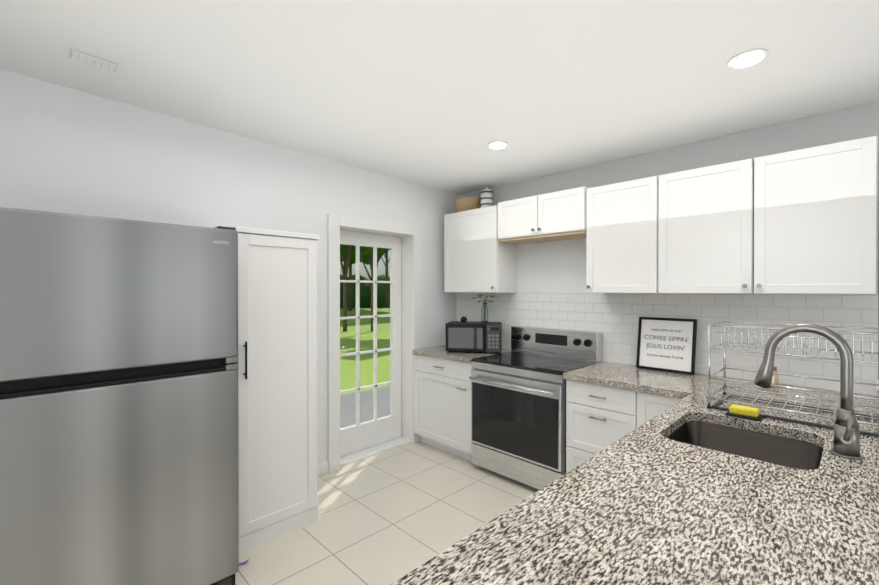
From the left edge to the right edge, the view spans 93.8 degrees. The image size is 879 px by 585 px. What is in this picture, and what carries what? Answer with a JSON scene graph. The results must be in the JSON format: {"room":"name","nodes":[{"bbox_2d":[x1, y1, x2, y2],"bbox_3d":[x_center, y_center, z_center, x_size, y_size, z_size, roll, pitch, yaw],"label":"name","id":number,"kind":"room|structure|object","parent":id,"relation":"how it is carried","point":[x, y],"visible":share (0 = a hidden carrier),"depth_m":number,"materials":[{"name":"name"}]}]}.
{"room":"kitchen","nodes":[
{"label":"kitchen","id":0,"kind":"room"},
{"bbox_2d":[0,69,456,463],"bbox_3d":[-1.559,0.096,2.850,4.940,2.740,0.220,0,0,-45],"label":"wall","id":1,"kind":"structure","parent":0,"point":[66,150],"depth_m":2.65,"materials":[{"name":"white paint"}]},
{"bbox_2d":[317,460,327,475],"bbox_3d":[-2.026,1.419,2.231,3.155,0.100,0.012,0,0,-45],"label":"baseboard","id":2,"kind":"structure","parent":1,"relation":"attached to","point":[322,468],"depth_m":3.30,"materials":[{"name":"white wood"}]},
{"bbox_2d":[340,230,400,455],"bbox_3d":[-0.658,0.445,3.811,0.804,1.992,0.102,0,0,-45],"label":"door","id":3,"kind":"structure","parent":1,"relation":"attached to","point":[358,436],"depth_m":3.89,"materials":[{"name":"white wood"}]},
{"bbox_2d":[327,214,421,472],"bbox_3d":[-0.625,0.411,3.778,1.020,2.100,0.262,0,0,-45],"label":"door frame","id":4,"kind":"structure","parent":1,"relation":"attached to","point":[411,287],"depth_m":3.81,"materials":[{"name":"white wood"}]},
{"bbox_2d":[235,441,538,584],"bbox_3d":[0.245,1.505,1.041,4.940,0.060,5.340,0,0,-45],"label":"floor","id":5,"kind":"structure","parent":0,"point":[389,517],"depth_m":2.67,"materials":[{"name":"tile"}]},
{"bbox_2d":[0,207,238,584],"bbox_3d":[-1.615,0.574,2.015,0.920,1.792,0.832,0,0,-45],"label":"refrigerator","id":6,"kind":"object","parent":5,"relation":"on","point":[118,402],"visible":1,"depth_m":1.71,"materials":[{"name":"grey metal"}]},
{"bbox_2d":[234,226,318,553],"bbox_3d":[-1.142,0.549,2.653,0.506,1.835,0.611,0,0,-45],"label":"pantry","id":7,"kind":"object","parent":5,"relation":"on","point":[277,375],"visible":0.83,"depth_m":2.45,"materials":[{"name":"white wood"}]},
{"bbox_2d":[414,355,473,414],"bbox_3d":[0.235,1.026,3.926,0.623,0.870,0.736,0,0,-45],"label":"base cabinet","id":8,"kind":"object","parent":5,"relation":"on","point":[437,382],"depth_m":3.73,"materials":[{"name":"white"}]},
{"bbox_2d":[412,345,510,362],"bbox_3d":[0.221,0.571,3.923,0.645,0.040,0.766,0,0,-45],"label":"countertop","id":9,"kind":"structure","parent":8,"relation":"on","point":[431,352],"depth_m":3.72,"materials":[{"name":"beige stone"}]},
{"bbox_2d":[446,321,501,352],"bbox_3d":[0.326,0.417,3.864,0.500,0.265,0.348,0,0,10],"label":"microwave","id":10,"kind":"object","parent":9,"relation":"on","point":[472,336],"visible":1,"depth_m":3.71,"materials":[{"name":"black plastic"}]},
{"bbox_2d":[460,316,466,322],"bbox_3d":[0.229,0.255,3.890,0.064,0.057,0.064,0,0,-45],"label":"ornament","id":11,"kind":"object","parent":10,"relation":"on","point":[463,319],"visible":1,"depth_m":3.87,"materials":[{"name":"black plastic"}]},
{"bbox_2d":[472,294,496,322],"bbox_3d":[0.407,0.150,3.842,0.201,0.268,0.281,0,0,-45],"label":"plant","id":12,"kind":"object","parent":10,"relation":"on","point":[484,313],"visible":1,"depth_m":3.83,"materials":[{"name":"green plant"}]},
{"bbox_2d":[391,363,878,584],"bbox_3d":[0.873,0.583,1.518,3.110,0.040,1.897,0,0,-45],"label":"countertop","id":13,"kind":"structure","parent":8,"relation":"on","point":[633,503],"depth_m":1.09,"materials":[{"name":"stone"}]},
{"bbox_2d":[636,317,696,374],"bbox_3d":[1.598,0.367,2.907,0.370,0.375,0.024,0,-9,45],"label":"sign frame","id":14,"kind":"object","parent":13,"relation":"on","point":[667,344],"visible":1,"depth_m":2.89,"materials":[{"name":"white paper"}]},
{"bbox_2d":[671,419,814,466],"bbox_3d":[1.184,0.702,1.617,0.502,0.222,0.482,0,0,-45],"label":"sink","id":15,"kind":"object","parent":13,"relation":"in","point":[791,449],"depth_m":1.79,"materials":[{"name":"grey metal"}]},
{"bbox_2d":[725,404,762,420],"bbox_3d":[1.371,0.538,1.852,0.072,0.044,0.130,0,0,-45],"label":"sponge","id":16,"kind":"object","parent":13,"relation":"on","point":[745,412],"visible":0.98,"depth_m":1.83,"materials":[{"name":"yellow plastic"}]},
{"bbox_2d":[771,366,777,387],"bbox_3d":[1.968,0.498,2.451,0.080,0.117,0.080,0,0,-45],"label":"jar","id":17,"kind":"object","parent":13,"relation":"on","point":[775,379],"visible":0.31,"depth_m":2.41,"materials":[{"name":"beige glass"}]},
{"bbox_2d":[707,321,878,436],"bbox_3d":[1.634,0.358,1.893,0.360,0.404,0.620,0,0,-45],"label":"dish rack","id":18,"kind":"object","parent":13,"relation":"on","point":[724,379],"visible":0.9,"depth_m":1.91,"materials":[{"name":"silver metal"}]},
{"bbox_2d":[751,323,862,462],"bbox_3d":[1.322,0.337,1.490,0.112,0.452,0.299,0,0,-45],"label":"faucet","id":19,"kind":"object","parent":13,"relation":"on","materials":[{"name":"silver metal"}]},
{"bbox_2d":[469,326,601,489],"bbox_3d":[0.758,0.888,3.329,0.720,1.150,0.828,0,0,-45],"label":"range","id":20,"kind":"object","parent":5,"relation":"on","point":[518,412],"visible":0.85,"depth_m":3.16,"materials":[{"name":"silver metal"}]},
{"bbox_2d":[0,0,878,194],"bbox_3d":[0.257,-1.117,1.040,5.040,0.060,5.340,2,-1,-45],"label":"ceiling","id":21,"kind":"structure","parent":0,"point":[439,95],"depth_m":2.00,"materials":[{"name":"white paint"}]},
{"bbox_2d":[70,48,117,71],"bbox_3d":[-1.650,-1.105,1.965,0.170,0.010,0.100,2,-1,-45],"label":"ceiling vent","id":22,"kind":"object","parent":21,"relation":"in","point":[77,55],"visible":1,"depth_m":1.95,"materials":[{"name":"white metal"}]},
{"bbox_2d":[487,141,507,148],"bbox_3d":[0.418,-1.054,2.947,0.150,0.008,0.150,2,-1,-45],"label":"recessed light","id":23,"kind":"object","parent":21,"relation":"in","point":[497,145],"visible":1,"depth_m":2.94,"materials":[{"name":"white"}]},
{"bbox_2d":[727,49,768,68],"bbox_3d":[1.390,-1.050,1.855,0.150,0.008,0.150,2,-1,-45],"label":"recessed light","id":24,"kind":"object","parent":21,"relation":"in","point":[748,58],"visible":1,"depth_m":1.85,"materials":[{"name":"white"}]},
{"bbox_2d":[456,101,878,395],"bbox_3d":[2.029,0.097,2.651,0.129,2.740,5.120,0,0,-45],"label":"wall","id":25,"kind":"structure","parent":0,"point":[551,285],"depth_m":2.84,"materials":[{"name":"white tile"}]},
{"bbox_2d":[444,205,516,292],"bbox_3d":[0.387,-0.390,3.995,0.317,0.780,0.655,0,0,-45],"label":"upper cabinet","id":26,"kind":"object","parent":25,"relation":"attached to","point":[475,261],"depth_m":3.83,"materials":[{"name":"white wood"}]},
{"bbox_2d":[454,197,480,211],"bbox_3d":[0.284,-0.851,4.098,0.250,0.139,0.313,0,0,-45],"label":"basket","id":27,"kind":"object","parent":26,"relation":"on","point":[466,203],"visible":0.67,"depth_m":3.99,"materials":[{"name":"wicker"}]},
{"bbox_2d":[480,187,492,207],"bbox_3d":[0.453,-0.894,3.955,0.120,0.227,0.120,0,0,-45],"label":"canister","id":28,"kind":"object","parent":26,"relation":"on","point":[486,193],"visible":0.92,"depth_m":3.91,"materials":[{"name":"white ceramic"}]},
{"bbox_2d":[496,187,583,243],"bbox_3d":[0.911,-0.632,3.467,0.317,0.330,0.810,0,0,-45],"label":"upper cabinet","id":29,"kind":"object","parent":25,"relation":"attached to","point":[559,215],"depth_m":3.34,"materials":[{"name":"white wood"}]},
{"bbox_2d":[584,174,667,293],"bbox_3d":[1.396,-0.385,2.979,0.317,0.780,0.548,0,0,-45],"label":"upper cabinet","id":30,"kind":"object","parent":25,"relation":"attached to","point":[626,223],"depth_m":2.85,"materials":[{"name":"white wood"}]},
{"bbox_2d":[457,102,878,205],"bbox_3d":[1.279,-0.896,3.319,0.004,0.279,3.103,0,0,-45],"label":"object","id":31,"kind":"structure","parent":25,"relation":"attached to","point":[853,123],"depth_m":2.74,"materials":[{"name":"grey"}]},
{"bbox_2d":[668,136,876,294],"bbox_3d":[1.880,-0.382,2.492,0.317,0.780,1.048,0,0,-45],"label":"upper cabinet","id":32,"kind":"object","parent":25,"relation":"attached to","point":[802,221],"depth_m":2.27,"materials":[{"name":"white wood"}]},
{"bbox_2d":[797,340,812,359],"bbox_3d":[2.157,0.338,2.426,0.007,0.116,0.072,0,0,-45],"label":"electrical outlet plate","id":33,"kind":"object","parent":25,"relation":"attached to","point":[806,352],"visible":0.67,"depth_m":2.42,"materials":[{"name":"white plastic"}]},
{"bbox_2d":[875,379,878,389],"bbox_3d":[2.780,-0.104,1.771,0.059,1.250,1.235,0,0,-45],"label":"electrical outlet plate","id":34,"kind":"object","parent":25,"relation":"attached to","point":[876,382],"visible":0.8,"depth_m":2.19,"materials":[{"name":"white plastic"}]},
{"bbox_2d":[878,284,878,391],"bbox_3d":[2.899,-0.243,1.692,0.003,1.569,1.495,0,0,-45],"label":"paint","id":35,"kind":"object","parent":25,"relation":"attached to","point":[878,331],"visible":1,"depth_m":2.22,"materials":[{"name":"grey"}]},
{"label":"outside","id":36,"kind":"structure","parent":0,"visible":0},
{"bbox_2d":[340,307,389,395],"bbox_3d":[-20.981,1.363,39.943,140.000,0.060,79.780,0,0,-45],"label":"lawn","id":37,"kind":"structure","parent":36,"point":[366,364],"depth_m":10.54,"materials":[{"name":"green plant"}]},
{"bbox_2d":[340,244,355,331],"bbox_3d":[-3.748,-0.971,15.302,2.113,4.863,2.612,0,0,-45],"label":"tree","id":38,"kind":"object","parent":37,"relation":"on","point":[347,251],"depth_m":15.39,"materials":[{"name":"green plant"}]},
{"bbox_2d":[342,252,381,310],"bbox_3d":[-6.298,-3.754,30.783,6.013,10.268,6.239,0,0,-45],"label":"tree","id":39,"kind":"object","parent":37,"relation":"on","point":[353,259],"depth_m":31.19,"materials":[{"name":"green plant"}]},
{"bbox_2d":[340,386,389,427],"bbox_3d":[-1.536,1.503,4.396,5.500,0.030,1.930,0,0,-45],"label":"patio","id":40,"kind":"structure","parent":37,"relation":"on","point":[383,405],"depth_m":5.35,"materials":[{"name":"concrete"}]},
{"bbox_2d":[340,274,389,308],"bbox_3d":[-10.818,0.409,32.967,32.440,4.160,4.978,0,0,-45],"label":"hedge","id":41,"kind":"object","parent":37,"relation":"on","point":[365,300],"depth_m":36.66,"materials":[{"name":"green plant"}]},
{"bbox_2d":[355,246,387,330],"bbox_3d":[-2.477,-1.062,15.581,2.584,5.042,2.356,0,0,-45],"label":"tree","id":42,"kind":"object","parent":37,"relation":"on","point":[366,251],"depth_m":15.47,"materials":[{"name":"green plant"}]},
{"bbox_2d":[361,249,389,307],"bbox_3d":[-5.233,-4.931,36.447,7.412,12.564,8.175,0,0,-45],"label":"tree","id":43,"kind":"object","parent":37,"relation":"on","point":[386,262],"depth_m":36.16,"materials":[{"name":"green plant"}]}
]}

